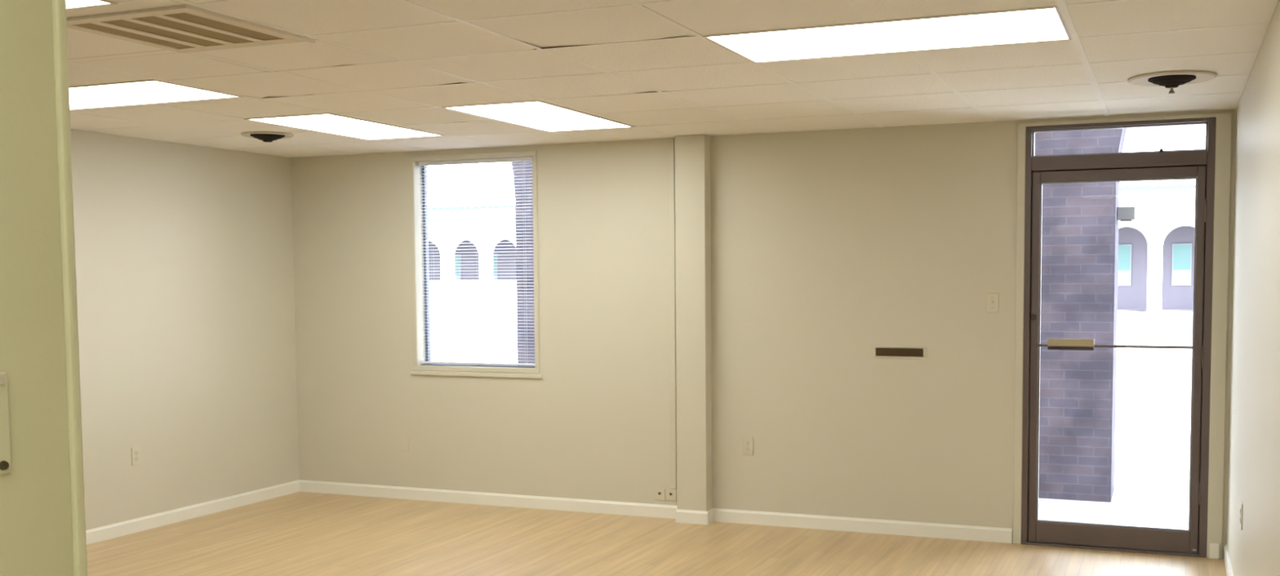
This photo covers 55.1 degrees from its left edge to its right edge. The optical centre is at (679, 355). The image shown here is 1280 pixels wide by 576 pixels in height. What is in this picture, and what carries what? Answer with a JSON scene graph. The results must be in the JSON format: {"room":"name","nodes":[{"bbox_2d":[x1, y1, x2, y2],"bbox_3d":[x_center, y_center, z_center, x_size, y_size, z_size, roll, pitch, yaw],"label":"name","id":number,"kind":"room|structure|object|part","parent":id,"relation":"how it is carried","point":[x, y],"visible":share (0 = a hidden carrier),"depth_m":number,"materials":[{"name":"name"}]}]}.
{"room":"empty office","nodes":[
{"label":"empty office","id":0,"kind":"room"},
{"bbox_2d":[0,0,73,575],"bbox_3d":[-1.381,0.185,0.000,0.150,2.780,3.180,1,4,22],"label":"wall","id":1,"kind":"structure","parent":0,"point":[36,537],"depth_m":1.40,"materials":[{"name":"paint"}]},
{"bbox_2d":[0,372,11,475],"bbox_3d":[-0.760,0.077,1.335,0.008,0.114,0.070,1,4,22],"label":"wall switch","id":2,"kind":"object","parent":1,"relation":"attached to","point":[5,448],"visible":1,"depth_m":1.36,"materials":[{"name":"beige plastic"}]},
{"bbox_2d":[51,0,87,575],"bbox_3d":[-0.788,0.256,1.493,0.169,2.440,0.016,1,4,22],"label":"trim","id":3,"kind":"structure","parent":1,"relation":"attached to","point":[60,65],"depth_m":1.44,"materials":[{"name":"beige wood"}]},
{"bbox_2d":[70,109,299,530],"bbox_3d":[-4.066,-0.189,6.059,0.150,2.780,6.348,1,4,22],"label":"wall","id":4,"kind":"structure","parent":0,"point":[184,253],"depth_m":7.95,"materials":[{"name":"beige paint"}]},
{"bbox_2d":[131,446,141,466],"bbox_3d":[-3.373,0.623,7.616,0.009,0.114,0.070,1,4,22],"label":"wall outlet","id":5,"kind":"object","parent":4,"relation":"attached to","point":[135,451],"visible":1,"depth_m":7.61,"materials":[{"name":"plastic"}]},
{"bbox_2d":[85,480,300,545],"bbox_3d":[-3.954,1.153,6.185,0.013,0.084,6.198,1,4,22],"label":"baseboard","id":6,"kind":"structure","parent":4,"relation":"attached to","point":[140,524],"depth_m":8.01,"materials":[{"name":"beige paint"}]},
{"bbox_2d":[86,491,1226,575],"bbox_3d":[-1.649,1.411,3.553,6.557,0.120,9.710,1,4,22],"label":"floor","id":7,"kind":"structure","parent":0,"point":[298,534],"depth_m":7.06,"materials":[{"name":"brown wood"}]},
{"bbox_2d":[1021,541,1206,557],"bbox_3d":[2.474,1.094,7.021,0.992,0.012,0.180,1,4,22],"label":"threshold","id":8,"kind":"object","parent":7,"relation":"on","point":[1189,554],"visible":0.46,"depth_m":6.93,"materials":[{"name":"brown metal"}]},
{"bbox_2d":[1208,542,1219,559],"bbox_3d":[2.932,1.073,6.732,0.050,0.085,0.020,1,4,22],"label":"plinth block","id":9,"kind":"object","parent":7,"relation":"on","point":[1214,548],"visible":1,"depth_m":6.72,"materials":[{"name":"beige paint"}]},
{"bbox_2d":[66,0,1278,157],"bbox_3d":[-1.667,-1.088,3.387,6.255,0.007,9.398,1,4,22],"label":"ceiling","id":10,"kind":"structure","parent":0,"point":[309,17],"depth_m":5.18,"materials":[{"name":"tile"}]},
{"bbox_2d":[65,0,117,10],"bbox_3d":[-2.453,-1.151,3.839,1.220,0.094,0.580,1,4,22],"label":"ceiling light","id":11,"kind":"object","parent":10,"relation":"attached to","point":[70,4],"visible":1,"depth_m":3.88,"materials":[{"name":"plastic"}]},
{"bbox_2d":[65,0,107,8],"bbox_3d":[-2.453,-1.109,3.842,1.194,0.004,0.554,1,4,22],"label":"diffuser","id":12,"kind":"object","parent":11,"relation":"attached to","point":[69,3],"depth_m":3.88,"materials":[{"name":"white plastic"}]},
{"bbox_2d":[69,79,244,110],"bbox_3d":[-2.764,-1.279,5.856,1.220,0.094,0.560,1,4,22],"label":"ceiling light","id":13,"kind":"object","parent":10,"relation":"attached to","point":[142,92],"visible":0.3,"depth_m":5.80,"materials":[{"name":"plastic"}]},
{"bbox_2d":[66,2,315,53],"bbox_3d":[-1.751,-1.154,4.329,0.630,0.040,0.640,1,4,22],"label":"ceiling vent","id":14,"kind":"object","parent":10,"relation":"in","point":[180,28],"visible":0.87,"depth_m":4.30,"materials":[{"name":"beige metal"}]},
{"bbox_2d":[240,131,293,142],"bbox_3d":[-2.500,-1.318,7.442,0.304,0.047,0.304,1,4,22],"label":"ceiling vent","id":15,"kind":"object","parent":10,"relation":"in","point":[266,136],"visible":1,"depth_m":7.38,"materials":[{"name":"metal"}]},
{"bbox_2d":[244,101,444,140],"bbox_3d":[-1.915,-1.367,7.125,0.560,0.094,1.125,1,4,22],"label":"ceiling light","id":16,"kind":"object","parent":10,"relation":"attached to","point":[329,123],"visible":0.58,"depth_m":7.07,"materials":[{"name":"plastic"}]},
{"bbox_2d":[251,114,437,139],"bbox_3d":[-1.914,-1.325,7.128,0.534,0.004,1.099,1,4,22],"label":"diffuser","id":17,"kind":"object","parent":16,"relation":"attached to","point":[334,124],"depth_m":7.07,"materials":[{"name":"white plastic"}]},
{"bbox_2d":[441,100,634,132],"bbox_3d":[-0.745,-1.349,6.730,0.565,0.094,1.170,1,4,22],"label":"ceiling light","id":18,"kind":"object","parent":10,"relation":"attached to","point":[537,114],"visible":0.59,"depth_m":6.67,"materials":[{"name":"plastic"}]},
{"bbox_2d":[67,0,1270,157],"bbox_3d":[-1.667,-1.083,3.388,6.257,0.003,9.400,1,4,22],"label":"grid","id":19,"kind":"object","parent":10,"relation":"attached to","point":[1060,3],"depth_m":5.36,"materials":[{"name":"paint"}]},
{"bbox_2d":[702,6,1072,63],"bbox_3d":[0.772,-1.216,4.524,1.247,0.094,0.605,1,4,22],"label":"ceiling light","id":20,"kind":"object","parent":10,"relation":"attached to","point":[1041,24],"visible":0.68,"depth_m":4.50,"materials":[{"name":"frosted white acrylic diffuser"}]},
{"bbox_2d":[1127,70,1217,94],"bbox_3d":[2.204,-1.207,5.496,0.374,0.078,0.374,1,4,22],"label":"ceiling vent","id":21,"kind":"object","parent":10,"relation":"in","point":[1171,79],"visible":1,"depth_m":5.44,"materials":[{"name":"metal"}]},
{"bbox_3d":[2.204,-1.185,5.497,0.028,0.033,0.028,1,4,22],"label":"knob","id":22,"kind":"part","parent":21,"relation":"part of","materials":[{"name":"metal"}]},
{"bbox_2d":[675,134,713,524],"bbox_3d":[0.086,-0.155,7.754,0.226,2.440,0.123,1,4,22],"label":"wall column","id":23,"kind":"structure","parent":0,"point":[692,153],"depth_m":7.71,"materials":[{"name":"beige paint"}]},
{"bbox_3d":[0.093,1.021,7.830,0.226,0.084,0.123,1,4,22],"label":"baseboard","id":24,"kind":"part","parent":23,"relation":"part of","materials":[{"name":"beige paint"}]},
{"bbox_2d":[158,22,1270,141],"bbox_3d":[-1.611,-1.109,3.526,6.257,0.029,9.003,1,4,22],"label":"trim","id":25,"kind":"structure","parent":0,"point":[1269,23],"depth_m":4.74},
{"bbox_2d":[290,109,1236,558],"bbox_3d":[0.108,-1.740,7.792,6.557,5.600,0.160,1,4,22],"label":"wall","id":26,"kind":"structure","parent":0,"point":[828,246],"depth_m":7.72,"materials":[{"name":"beige paint"}]},
{"bbox_2d":[408,150,542,378],"bbox_3d":[-1.387,-0.617,8.445,1.042,1.520,0.151,1,4,22],"label":"window","id":27,"kind":"structure","parent":26,"relation":"in","point":[531,373],"depth_m":8.46,"materials":[{"name":"beige paint"}]},
{"bbox_2d":[417,156,534,366],"bbox_3d":[-1.388,-0.638,8.439,0.922,1.407,0.028,1,4,22],"label":"mini blind","id":28,"kind":"object","parent":27,"relation":"attached to","point":[527,158],"visible":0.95,"depth_m":8.43,"materials":[{"name":"white plastic"}]},
{"bbox_3d":[-1.728,-0.639,8.576,0.002,1.380,0.028,1,4,22],"label":"ladder cord","id":29,"kind":"part","parent":28,"relation":"part of","materials":[{"name":"white fabric"}]},
{"bbox_3d":[-1.392,-1.327,8.395,0.922,0.026,0.026,1,4,22],"label":"head rail","id":30,"kind":"part","parent":28,"relation":"part of","materials":[{"name":"white metal"}]},
{"bbox_3d":[-1.389,-0.632,8.440,0.002,1.380,0.028,1,4,22],"label":"ladder cord","id":31,"kind":"part","parent":28,"relation":"part of","materials":[{"name":"white fabric"}]},
{"bbox_3d":[-1.383,0.057,8.484,0.918,0.014,0.022,1,4,22],"label":"rail","id":32,"kind":"part","parent":28,"relation":"part of","materials":[{"name":"white metal"}]},
{"bbox_3d":[-1.049,-0.626,8.304,0.002,1.380,0.028,1,4,22],"label":"ladder cord","id":33,"kind":"part","parent":28,"relation":"part of","materials":[{"name":"white fabric"}]},
{"bbox_2d":[299,480,1012,543],"bbox_3d":[-0.431,1.007,8.100,5.099,0.084,0.013,1,4,22],"label":"baseboard","id":34,"kind":"structure","parent":26,"relation":"attached to","point":[720,515],"depth_m":7.98,"materials":[{"name":"beige paint"}]},
{"bbox_2d":[654,488,665,500],"bbox_3d":[-0.131,0.901,7.973,0.074,0.078,0.010,1,4,22],"label":"jack plate","id":35,"kind":"object","parent":26,"relation":"attached to","point":[660,493],"visible":1,"depth_m":7.97,"materials":[{"name":"beige plastic"}]},
{"bbox_2d":[665,488,676,501],"bbox_3d":[-0.058,0.902,7.944,0.074,0.078,0.010,1,4,22],"label":"jack plate","id":36,"kind":"object","parent":26,"relation":"attached to","point":[670,494],"visible":1,"depth_m":7.94,"materials":[{"name":"beige plastic"}]},
{"bbox_2d":[667,137,676,488],"bbox_3d":[-0.048,-0.258,7.860,0.043,2.245,0.014,1,4,22],"label":"cable raceway","id":37,"kind":"object","parent":26,"relation":"attached to","point":[671,180],"visible":0.98,"depth_m":7.85,"materials":[{"name":"beige paint"}]},
{"bbox_2d":[742,436,753,455],"bbox_3d":[0.428,0.572,7.727,0.070,0.114,0.009,1,4,22],"label":"wall outlet","id":38,"kind":"object","parent":26,"relation":"attached to","point":[748,442],"visible":1,"depth_m":7.72,"materials":[{"name":"plastic"}]},
{"bbox_2d":[745,440,750,445],"bbox_3d":[0.427,0.552,7.724,0.033,0.033,0.004,1,4,22],"label":"receptacle","id":39,"kind":"object","parent":38,"relation":"attached to","point":[747,442],"depth_m":7.72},
{"bbox_2d":[745,446,750,452],"bbox_3d":[0.428,0.591,7.726,0.033,0.033,0.004,1,4,22],"label":"receptacle","id":40,"kind":"object","parent":38,"relation":"attached to","point":[747,448],"depth_m":7.72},
{"bbox_2d":[872,345,926,359],"bbox_3d":[1.311,-0.018,7.332,0.327,0.079,0.012,1,4,22],"label":"mail slot","id":41,"kind":"object","parent":26,"relation":"attached to","point":[905,352],"visible":1,"depth_m":7.33,"materials":[{"name":"brown metal"}]},
{"bbox_2d":[986,293,998,312],"bbox_3d":[1.811,-0.304,7.109,0.070,0.114,0.017,1,4,22],"label":"light switch","id":42,"kind":"object","parent":26,"relation":"attached to","point":[992,299],"visible":1,"depth_m":7.11,"materials":[{"name":"plastic"}]},
{"bbox_2d":[1027,165,1207,553],"bbox_3d":[2.444,0.026,6.889,0.922,2.132,0.086,1,4,22],"label":"door","id":43,"kind":"structure","parent":26,"relation":"in","point":[1086,534],"depth_m":6.90,"materials":[{"name":"brown metal"}]},
{"bbox_2d":[1032,122,1208,157],"bbox_3d":[2.443,-1.198,6.843,0.918,0.154,0.077,1,4,22],"label":"window","id":44,"kind":"structure","parent":26,"relation":"in","point":[1192,123],"depth_m":6.83,"materials":[{"name":"clear glass"}]},
{"bbox_2d":[1013,112,1231,558],"bbox_3d":[2.471,-0.108,6.912,1.115,2.424,0.116,1,4,22],"label":"door frame","id":45,"kind":"structure","parent":26,"relation":"attached to","point":[1224,120],"depth_m":6.73,"materials":[{"name":"beige paint"}]},
{"bbox_2d":[1226,0,1279,575],"bbox_3d":[1.313,0.022,2.265,0.150,2.780,9.400,1,4,22],"label":"wall","id":46,"kind":"structure","parent":0,"point":[1254,446],"depth_m":4.64,"materials":[{"name":"beige paint"}]},
{"bbox_2d":[1223,544,1233,575],"bbox_3d":[1.241,1.366,2.368,0.013,0.084,9.370,1,4,22],"label":"baseboard","id":47,"kind":"structure","parent":46,"relation":"attached to","point":[1227,560],"depth_m":6.38,"materials":[{"name":"beige paint"}]},
{"bbox_2d":[1240,502,1243,530],"bbox_3d":[2.458,0.702,5.371,0.009,0.114,0.070,1,4,22],"label":"wall outlet","id":48,"kind":"object","parent":46,"relation":"attached to","point":[1242,504],"visible":1,"depth_m":5.34,"materials":[{"name":"beige plastic"}]},
{"label":"outside","id":49,"kind":"structure","parent":0,"visible":0},
{"bbox_2d":[430,308,1192,476],"bbox_3d":[7.563,-1.848,55.019,135.000,0.230,86.800,1,4,22],"label":"parking lot","id":50,"kind":"structure","parent":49,"point":[1153,385],"depth_m":21.31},
{"bbox_2d":[427,183,1195,311],"bbox_3d":[2.531,-5.008,60.849,77.216,5.350,5.350,1,4,22],"label":"building","id":51,"kind":"structure","parent":50,"relation":"on","point":[1156,249],"depth_m":54.76,"materials":[{"name":"white paint"}]},
{"bbox_3d":[-12.453,-4.978,67.718,0.700,1.100,0.025,1,4,22],"label":"pane","id":52,"kind":"part","parent":51,"relation":"part of","materials":[{"name":"glass"}]},
{"bbox_3d":[-10.306,-4.937,66.859,0.700,1.100,0.025,1,4,22],"label":"pane","id":53,"kind":"part","parent":51,"relation":"part of","materials":[{"name":"teal glass"}]},
{"bbox_3d":[19.752,-4.355,54.828,0.700,1.100,0.025,1,4,22],"label":"pane","id":54,"kind":"part","parent":51,"relation":"part of","materials":[{"name":"teal glass"}]},
{"bbox_3d":[22.057,-4.311,53.905,0.700,1.100,0.025,1,4,22],"label":"pane","id":55,"kind":"part","parent":51,"relation":"part of","materials":[{"name":"teal glass"}]},
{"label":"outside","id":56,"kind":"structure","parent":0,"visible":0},
{"bbox_2d":[1038,472,1189,528],"bbox_3d":[0.139,1.067,9.695,85.000,0.150,3.040,1,4,22],"label":"sidewalk","id":57,"kind":"structure","parent":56,"point":[1137,500],"depth_m":8.55,"materials":[{"name":"concrete"}]},
{"bbox_2d":[511,128,1126,502],"bbox_3d":[2.857,-1.278,8.889,42.200,4.600,0.540,1,4,22],"label":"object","id":58,"kind":"structure","parent":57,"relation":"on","point":[1080,224],"depth_m":8.70,"materials":[{"name":"brick"}]},
{"bbox_2d":[1116,206,1135,222],"bbox_3d":[3.182,-1.005,8.745,0.119,0.100,0.120,1,4,22],"label":"sign box","id":59,"kind":"object","parent":58,"relation":"attached to","point":[1123,214],"visible":1,"depth_m":8.69,"materials":[{"name":"grey metal"}]}
]}

